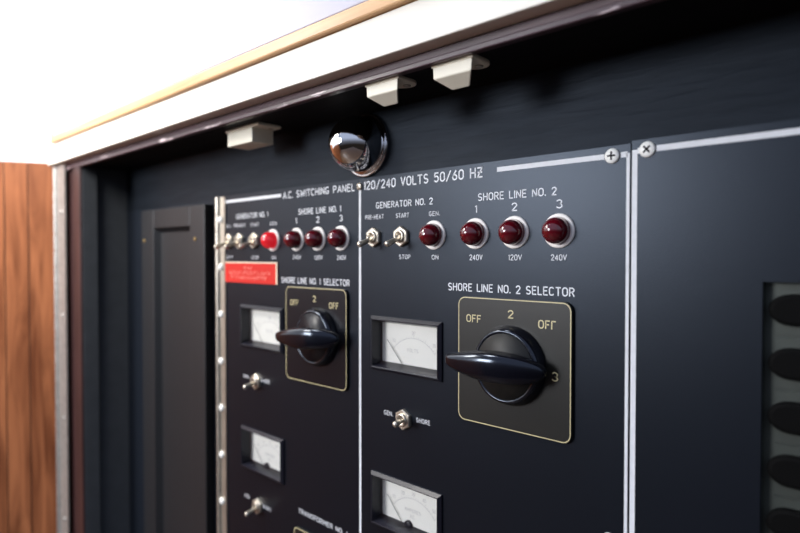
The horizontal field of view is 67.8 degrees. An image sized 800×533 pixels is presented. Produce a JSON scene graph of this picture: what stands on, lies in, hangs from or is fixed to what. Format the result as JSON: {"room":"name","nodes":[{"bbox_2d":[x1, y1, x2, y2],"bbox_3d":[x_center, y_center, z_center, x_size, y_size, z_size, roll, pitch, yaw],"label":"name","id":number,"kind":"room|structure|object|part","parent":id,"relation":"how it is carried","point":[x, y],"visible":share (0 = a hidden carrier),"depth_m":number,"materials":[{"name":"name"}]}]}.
{"room":"boat interior","nodes":[
{"label":"boat interior","id":0,"kind":"room"},
{"bbox_2d":[70,167,84,532],"bbox_3d":[-0.454,0.162,0.855,0.052,0.602,0.024,1,2,44],"label":"trim","id":1,"kind":"structure","parent":0,"point":[76,173],"depth_m":0.84,"materials":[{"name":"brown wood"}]},
{"bbox_2d":[0,161,69,532],"bbox_3d":[-0.620,0.157,0.840,0.277,0.619,0.055,0,1,-20],"label":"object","id":2,"kind":"structure","parent":1,"relation":"attached to","point":[34,430],"depth_m":0.88,"materials":[{"name":"brown wood"}]},
{"bbox_2d":[66,164,73,532],"bbox_3d":[-0.491,0.156,0.899,0.063,0.612,0.030,1,2,44],"label":"door frame","id":3,"kind":"structure","parent":1,"relation":"attached to","point":[68,243],"depth_m":0.87,"materials":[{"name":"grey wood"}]},
{"bbox_2d":[82,166,100,532],"bbox_3d":[-0.437,0.152,0.840,0.008,0.584,0.020,1,2,44],"label":"trim","id":4,"kind":"structure","parent":1,"relation":"attached to","point":[89,174],"depth_m":0.84,"materials":[{"name":"black paint"}]},
{"bbox_2d":[0,0,256,162],"bbox_3d":[-1.407,-0.169,0.999,0.020,2.700,4.000,1,2,44],"label":"wall","id":5,"kind":"structure","parent":0,"point":[52,52],"depth_m":1.54,"materials":[{"name":"white paint"}]},
{"bbox_2d":[87,0,799,170],"bbox_3d":[0.020,-0.136,0.457,1.205,0.008,0.098,1,2,44],"label":"frame","id":6,"kind":"structure","parent":0,"point":[664,21],"depth_m":0.37,"materials":[{"name":"black metal"}]},
{"bbox_2d":[225,122,280,149],"bbox_3d":[-0.144,-0.126,0.580,0.059,0.017,0.026,1,2,44],"label":"bracket","id":7,"kind":"object","parent":6,"relation":"attached to","point":[255,135],"depth_m":0.57,"materials":[{"name":"beige plastic"}]},
{"bbox_3d":[-0.144,-0.133,0.580,0.059,0.003,0.026,1,2,44],"label":"plate","id":8,"kind":"part","parent":7,"relation":"part of","materials":[{"name":"beige plastic"}]},
{"bbox_2d":[46,0,590,165],"bbox_3d":[-0.052,-0.155,0.448,1.296,0.028,0.020,1,2,44],"label":"trim","id":9,"kind":"structure","parent":6,"relation":"attached to","point":[417,27],"depth_m":0.44,"materials":[{"name":"white paint"}]},
{"bbox_2d":[52,0,367,134],"bbox_3d":[-0.038,-0.200,0.432,1.255,0.040,0.023,1,2,44],"label":"trim","id":10,"kind":"structure","parent":9,"relation":"attached to","point":[259,23],"depth_m":0.56,"materials":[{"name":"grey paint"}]},
{"bbox_2d":[50,0,416,143],"bbox_3d":[-0.041,-0.185,0.434,1.263,0.032,0.024,1,2,44],"label":"trim","id":11,"kind":"structure","parent":10,"relation":"attached to","point":[367,10],"depth_m":0.50,"materials":[{"name":"brown wood"}]},
{"bbox_2d":[66,0,663,169],"bbox_3d":[-0.029,-0.136,0.433,1.242,0.010,0.004,1,2,44],"label":"trim","id":12,"kind":"structure","parent":6,"relation":"attached to","point":[593,4],"depth_m":0.40,"materials":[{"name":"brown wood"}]},
{"bbox_2d":[365,76,416,106],"bbox_3d":[-0.005,-0.124,0.427,0.034,0.016,0.024,1,2,44],"label":"bracket","id":13,"kind":"object","parent":6,"relation":"attached to","point":[384,92],"depth_m":0.42,"materials":[{"name":"beige plastic"}]},
{"bbox_3d":[-0.005,-0.131,0.427,0.034,0.003,0.024,1,2,44],"label":"plate","id":14,"kind":"part","parent":13,"relation":"part of","materials":[{"name":"beige plastic"}]},
{"bbox_2d":[431,54,489,89],"bbox_3d":[0.041,-0.123,0.384,0.034,0.016,0.024,1,2,44],"label":"bracket","id":15,"kind":"object","parent":6,"relation":"attached to","point":[453,74],"depth_m":0.38,"materials":[{"name":"beige plastic"}]},
{"bbox_3d":[0.041,-0.130,0.384,0.034,0.003,0.024,1,2,44],"label":"plate","id":16,"kind":"part","parent":15,"relation":"part of","materials":[{"name":"beige plastic"}]},
{"bbox_3d":[0.032,0.523,0.540,1.325,1.333,0.020,1,2,44],"label":"wall","id":17,"kind":"structure","parent":0,"visible":0},
{"bbox_2d":[97,168,129,532],"bbox_3d":[-0.415,0.151,0.874,0.008,0.584,0.102,1,2,44],"label":"trim","id":18,"kind":"structure","parent":17,"relation":"attached to","point":[111,184],"depth_m":0.87,"materials":[{"name":"black paint"}]},
{"bbox_2d":[127,201,217,532],"bbox_3d":[-0.298,0.182,0.808,0.254,0.524,0.037,1,2,44],"label":"trim","id":19,"kind":"structure","parent":17,"relation":"attached to","point":[134,218],"depth_m":0.86,"materials":[{"name":"black paint"}]},
{"bbox_2d":[141,204,213,532],"bbox_3d":[-0.289,0.183,0.766,0.174,0.515,0.012,1,2,44],"label":"door","id":20,"kind":"structure","parent":17,"relation":"attached to","point":[177,242],"depth_m":0.76,"materials":[{"name":"black paint"}]},
{"bbox_3d":[-0.289,0.175,0.765,0.100,0.450,0.007,1,2,44],"label":"door panel","id":21,"kind":"part","parent":20,"relation":"part of","materials":[{"name":"black paint"}]},
{"bbox_2d":[215,179,358,532],"bbox_3d":[-0.125,0.182,0.612,0.242,0.522,0.008,1,2,44],"label":"switchboard","id":22,"kind":"object","parent":17,"relation":"attached to","point":[318,426],"visible":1,"depth_m":0.60,"materials":[{"name":"paint"}]},
{"bbox_2d":[214,234,232,248],"bbox_3d":[-0.200,-0.028,0.667,0.015,0.017,0.019,1,2,44],"label":"toggle switch","id":23,"kind":"object","parent":22,"relation":"attached to","point":[228,239],"visible":0.87,"depth_m":0.67,"materials":[{"name":"silver metal"}]},
{"bbox_3d":[-0.200,-0.024,0.667,0.005,0.010,0.018,1,2,44],"label":"lever","id":24,"kind":"part","parent":23,"relation":"part of","materials":[{"name":"silver metal"}]},
{"bbox_2d":[224,233,243,248],"bbox_3d":[-0.184,-0.028,0.653,0.015,0.017,0.019,1,2,44],"label":"toggle switch","id":25,"kind":"object","parent":22,"relation":"attached to","point":[238,239],"visible":0.96,"depth_m":0.65,"materials":[{"name":"silver metal"}]},
{"bbox_3d":[-0.184,-0.024,0.652,0.005,0.010,0.018,1,2,44],"label":"lever","id":26,"kind":"part","parent":25,"relation":"part of","materials":[{"name":"silver metal"}]},
{"bbox_2d":[239,233,258,248],"bbox_3d":[-0.163,-0.027,0.632,0.015,0.017,0.019,1,2,44],"label":"toggle switch","id":27,"kind":"object","parent":22,"relation":"attached to","point":[253,241],"visible":1,"depth_m":0.63,"materials":[{"name":"silver metal"}]},
{"bbox_3d":[-0.163,-0.024,0.632,0.005,0.010,0.018,1,2,44],"label":"lever","id":28,"kind":"part","parent":27,"relation":"part of","materials":[{"name":"silver metal"}]},
{"bbox_2d":[225,262,277,284],"bbox_3d":[-0.164,0.006,0.647,0.106,0.023,0.001,1,2,44],"label":"label","id":29,"kind":"object","parent":22,"relation":"attached to","point":[241,272],"visible":1,"depth_m":0.64,"materials":[{"name":"red plastic"}]},
{"bbox_2d":[243,373,260,389],"bbox_3d":[-0.161,0.124,0.633,0.015,0.017,0.019,1,2,44],"label":"toggle switch","id":30,"kind":"object","parent":22,"relation":"attached to","point":[255,381],"visible":1,"depth_m":0.64,"materials":[{"name":"silver metal"}]},
{"bbox_3d":[-0.159,0.126,0.631,0.005,0.006,0.019,1,1,33],"label":"lever","id":31,"kind":"part","parent":30,"relation":"part of","materials":[{"name":"silver metal"}]},
{"bbox_2d":[244,498,261,516],"bbox_3d":[-0.159,0.258,0.635,0.015,0.017,0.019,1,2,44],"label":"toggle switch","id":32,"kind":"object","parent":22,"relation":"attached to","point":[256,503],"visible":1,"depth_m":0.64,"materials":[{"name":"silver metal"}]},
{"bbox_3d":[-0.157,0.260,0.632,0.005,0.006,0.019,1,1,33],"label":"lever","id":33,"kind":"part","parent":32,"relation":"part of","materials":[{"name":"silver metal"}]},
{"bbox_2d":[240,304,283,353],"bbox_3d":[-0.145,0.065,0.634,0.079,0.046,0.013,1,2,44],"label":"meter","id":34,"kind":"object","parent":22,"relation":"attached to","point":[259,325],"visible":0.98,"depth_m":0.64,"materials":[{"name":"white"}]},
{"bbox_2d":[241,424,284,484],"bbox_3d":[-0.145,0.199,0.637,0.079,0.046,0.013,1,2,44],"label":"meter","id":35,"kind":"object","parent":22,"relation":"attached to","point":[262,453],"visible":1,"depth_m":0.64,"materials":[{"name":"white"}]},
{"bbox_2d":[261,229,279,250],"bbox_3d":[-0.136,-0.027,0.610,0.023,0.023,0.014,1,2,44],"label":"lamp","id":36,"kind":"object","parent":22,"relation":"attached to","point":[270,240],"visible":1,"depth_m":0.61,"materials":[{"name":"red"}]},
{"bbox_2d":[284,228,303,250],"bbox_3d":[-0.106,-0.027,0.583,0.023,0.023,0.014,1,2,44],"label":"lamp","id":37,"kind":"object","parent":22,"relation":"attached to","point":[294,239],"visible":1,"depth_m":0.58,"materials":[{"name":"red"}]},
{"bbox_2d":[294,526,310,532],"bbox_3d":[-0.072,0.304,0.564,0.091,0.091,0.003,1,2,44],"label":"switch","id":38,"kind":"object","parent":22,"relation":"attached to","point":[298,529],"visible":1,"depth_m":0.59,"materials":[{"name":"black"}]},
{"bbox_2d":[275,286,348,390],"bbox_3d":[-0.090,0.066,0.557,0.093,0.093,0.030,1,2,44],"label":"switch","id":39,"kind":"object","parent":22,"relation":"attached to","point":[315,337],"visible":1,"depth_m":0.55,"materials":[{"name":"black plastic"}]},
{"bbox_3d":[-0.088,0.066,0.549,0.077,0.021,0.019,1,1,41],"label":"knob handle","id":40,"kind":"part","parent":39,"relation":"part of","materials":[{"name":"black plastic"}]},
{"bbox_3d":[-0.083,0.067,0.556,0.046,0.046,0.001,1,2,44],"label":"knob","id":41,"kind":"part","parent":39,"relation":"part of","materials":[{"name":"black plastic"}]},
{"bbox_2d":[304,227,325,250],"bbox_3d":[-0.083,-0.026,0.560,0.023,0.023,0.014,1,2,44],"label":"lamp","id":42,"kind":"object","parent":22,"relation":"attached to","point":[315,238],"visible":1,"depth_m":0.56,"materials":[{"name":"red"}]},
{"bbox_2d":[327,226,349,250],"bbox_3d":[-0.058,-0.026,0.537,0.023,0.023,0.014,1,2,44],"label":"lamp","id":43,"kind":"object","parent":22,"relation":"attached to","point":[339,237],"visible":1,"depth_m":0.53,"materials":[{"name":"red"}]},
{"bbox_2d":[328,113,388,177],"bbox_3d":[-0.042,-0.105,0.508,0.055,0.055,0.037,1,2,44],"label":"dome lamp","id":44,"kind":"object","parent":17,"relation":"attached to","point":[359,145],"visible":1,"depth_m":0.50,"materials":[{"name":"silver metal"}]},
{"bbox_2d":[127,11,799,211],"bbox_3d":[0.044,-0.103,0.477,1.197,0.060,0.037,1,2,44],"label":"upper panel","id":45,"kind":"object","parent":17,"relation":"attached to","point":[746,74],"depth_m":0.39,"materials":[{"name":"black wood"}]},
{"bbox_2d":[356,144,631,532],"bbox_3d":[0.051,0.185,0.447,0.243,0.522,0.005,1,2,44],"label":"switchboard","id":46,"kind":"object","parent":17,"relation":"attached to","point":[489,479],"visible":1,"depth_m":0.42,"materials":[{"name":"paint"}]},
{"bbox_2d":[357,227,380,246],"bbox_3d":[-0.029,-0.025,0.505,0.015,0.017,0.019,1,2,44],"label":"toggle switch","id":47,"kind":"object","parent":46,"relation":"attached to","point":[373,236],"visible":1,"depth_m":0.51,"materials":[{"name":"silver metal"}]},
{"bbox_3d":[-0.029,-0.021,0.504,0.005,0.010,0.018,1,2,44],"label":"lever","id":48,"kind":"part","parent":47,"relation":"part of","materials":[{"name":"silver metal"}]},
{"bbox_2d":[384,226,408,246],"bbox_3d":[-0.005,-0.024,0.482,0.015,0.017,0.019,1,2,44],"label":"toggle switch","id":49,"kind":"object","parent":46,"relation":"attached to","point":[401,235],"visible":1,"depth_m":0.48,"materials":[{"name":"silver metal"}]},
{"bbox_3d":[-0.005,-0.021,0.482,0.005,0.010,0.018,1,2,44],"label":"lever","id":50,"kind":"part","parent":49,"relation":"part of","materials":[{"name":"silver metal"}]},
{"bbox_2d":[392,409,410,429],"bbox_3d":[-0.003,0.126,0.483,0.016,0.017,0.019,1,2,44],"label":"toggle switch","id":51,"kind":"object","parent":46,"relation":"attached to","point":[403,418],"visible":1,"depth_m":0.48,"materials":[{"name":"silver metal"}]},
{"bbox_3d":[-0.001,0.126,0.480,0.005,0.005,0.019,0,1,24],"label":"lever","id":52,"kind":"part","parent":51,"relation":"part of","materials":[{"name":"silver metal"}]},
{"bbox_2d":[371,315,442,381],"bbox_3d":[0.006,0.066,0.490,0.079,0.046,0.013,1,2,44],"label":"meter","id":53,"kind":"object","parent":46,"relation":"attached to","point":[408,347],"visible":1,"depth_m":0.49,"materials":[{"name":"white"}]},
{"bbox_2d":[371,470,442,532],"bbox_3d":[0.006,0.200,0.493,0.079,0.046,0.013,1,2,44],"label":"meter","id":54,"kind":"object","parent":46,"relation":"attached to","point":[397,505],"visible":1,"depth_m":0.50,"materials":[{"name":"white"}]},
{"bbox_2d":[419,220,445,249],"bbox_3d":[0.022,-0.025,0.460,0.023,0.023,0.014,1,2,44],"label":"lamp","id":55,"kind":"object","parent":46,"relation":"attached to","point":[432,234],"visible":1,"depth_m":0.46,"materials":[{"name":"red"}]},
{"bbox_2d":[460,218,488,248],"bbox_3d":[0.051,-0.024,0.433,0.023,0.023,0.014,1,2,44],"label":"lamp","id":56,"kind":"object","parent":46,"relation":"attached to","point":[474,233],"visible":1,"depth_m":0.43,"materials":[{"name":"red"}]},
{"bbox_2d":[445,296,573,443],"bbox_3d":[0.069,0.069,0.407,0.093,0.093,0.030,1,2,44],"label":"switch","id":57,"kind":"object","parent":46,"relation":"attached to","point":[513,361],"visible":1,"depth_m":0.40,"materials":[{"name":"black plastic"}]},
{"bbox_3d":[0.062,0.068,0.406,0.073,0.020,0.019,1,1,41],"label":"knob handle","id":58,"kind":"part","parent":57,"relation":"part of","materials":[{"name":"black plastic"}]},
{"bbox_3d":[0.071,0.069,0.409,0.046,0.046,0.001,1,2,44],"label":"knob","id":59,"kind":"part","parent":57,"relation":"part of","materials":[{"name":"black plastic"}]},
{"bbox_2d":[498,216,528,248],"bbox_3d":[0.075,-0.024,0.410,0.023,0.023,0.014,1,2,44],"label":"lamp","id":60,"kind":"object","parent":46,"relation":"attached to","point":[513,232],"visible":1,"depth_m":0.41,"materials":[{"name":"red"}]},
{"bbox_2d":[542,213,574,247],"bbox_3d":[0.100,-0.023,0.386,0.023,0.023,0.014,1,2,44],"label":"lamp","id":61,"kind":"object","parent":46,"relation":"attached to","point":[558,230],"visible":1,"depth_m":0.38,"materials":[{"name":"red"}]},
{"bbox_2d":[629,119,799,532],"bbox_3d":[0.301,0.189,0.209,0.445,0.524,0.005,1,2,44],"label":"switchboard","id":62,"kind":"object","parent":17,"relation":"attached to","point":[715,214],"visible":1,"depth_m":0.33,"materials":[{"name":"paint"}]},
{"bbox_2d":[761,282,799,532],"bbox_3d":[0.236,0.087,0.277,0.121,0.160,0.006,1,2,44],"label":"breaker panel","id":63,"kind":"object","parent":62,"relation":"attached to","point":[776,336],"visible":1,"depth_m":0.31,"materials":[{"name":"grey metal"}]},
{"bbox_2d":[766,507,799,532],"bbox_3d":[0.215,0.134,0.294,0.058,0.016,0.005,1,2,44],"label":"circuit breaker","id":64,"kind":"object","parent":63,"relation":"attached to","point":[781,519],"visible":1,"depth_m":0.31,"materials":[{"name":"black plastic"}]},
{"bbox_2d":[767,454,799,489],"bbox_3d":[0.215,0.106,0.294,0.058,0.016,0.005,1,2,44],"label":"circuit breaker","id":65,"kind":"object","parent":63,"relation":"attached to","point":[784,469],"visible":1,"depth_m":0.31,"materials":[{"name":"black plastic"}]},
{"bbox_2d":[767,401,799,435],"bbox_3d":[0.215,0.078,0.293,0.058,0.016,0.005,1,2,44],"label":"circuit breaker","id":66,"kind":"object","parent":63,"relation":"attached to","point":[784,416],"visible":1,"depth_m":0.31,"materials":[{"name":"black plastic"}]},
{"bbox_2d":[768,348,799,381],"bbox_3d":[0.215,0.051,0.293,0.058,0.016,0.005,1,2,44],"label":"circuit breaker","id":67,"kind":"object","parent":63,"relation":"attached to","point":[784,363],"visible":1,"depth_m":0.30,"materials":[{"name":"black plastic"}]},
{"bbox_2d":[768,294,799,326],"bbox_3d":[0.215,0.023,0.292,0.058,0.016,0.005,1,2,44],"label":"circuit breaker","id":68,"kind":"object","parent":63,"relation":"attached to","point":[784,309],"visible":1,"depth_m":0.30,"materials":[{"name":"black plastic"}]}
]}

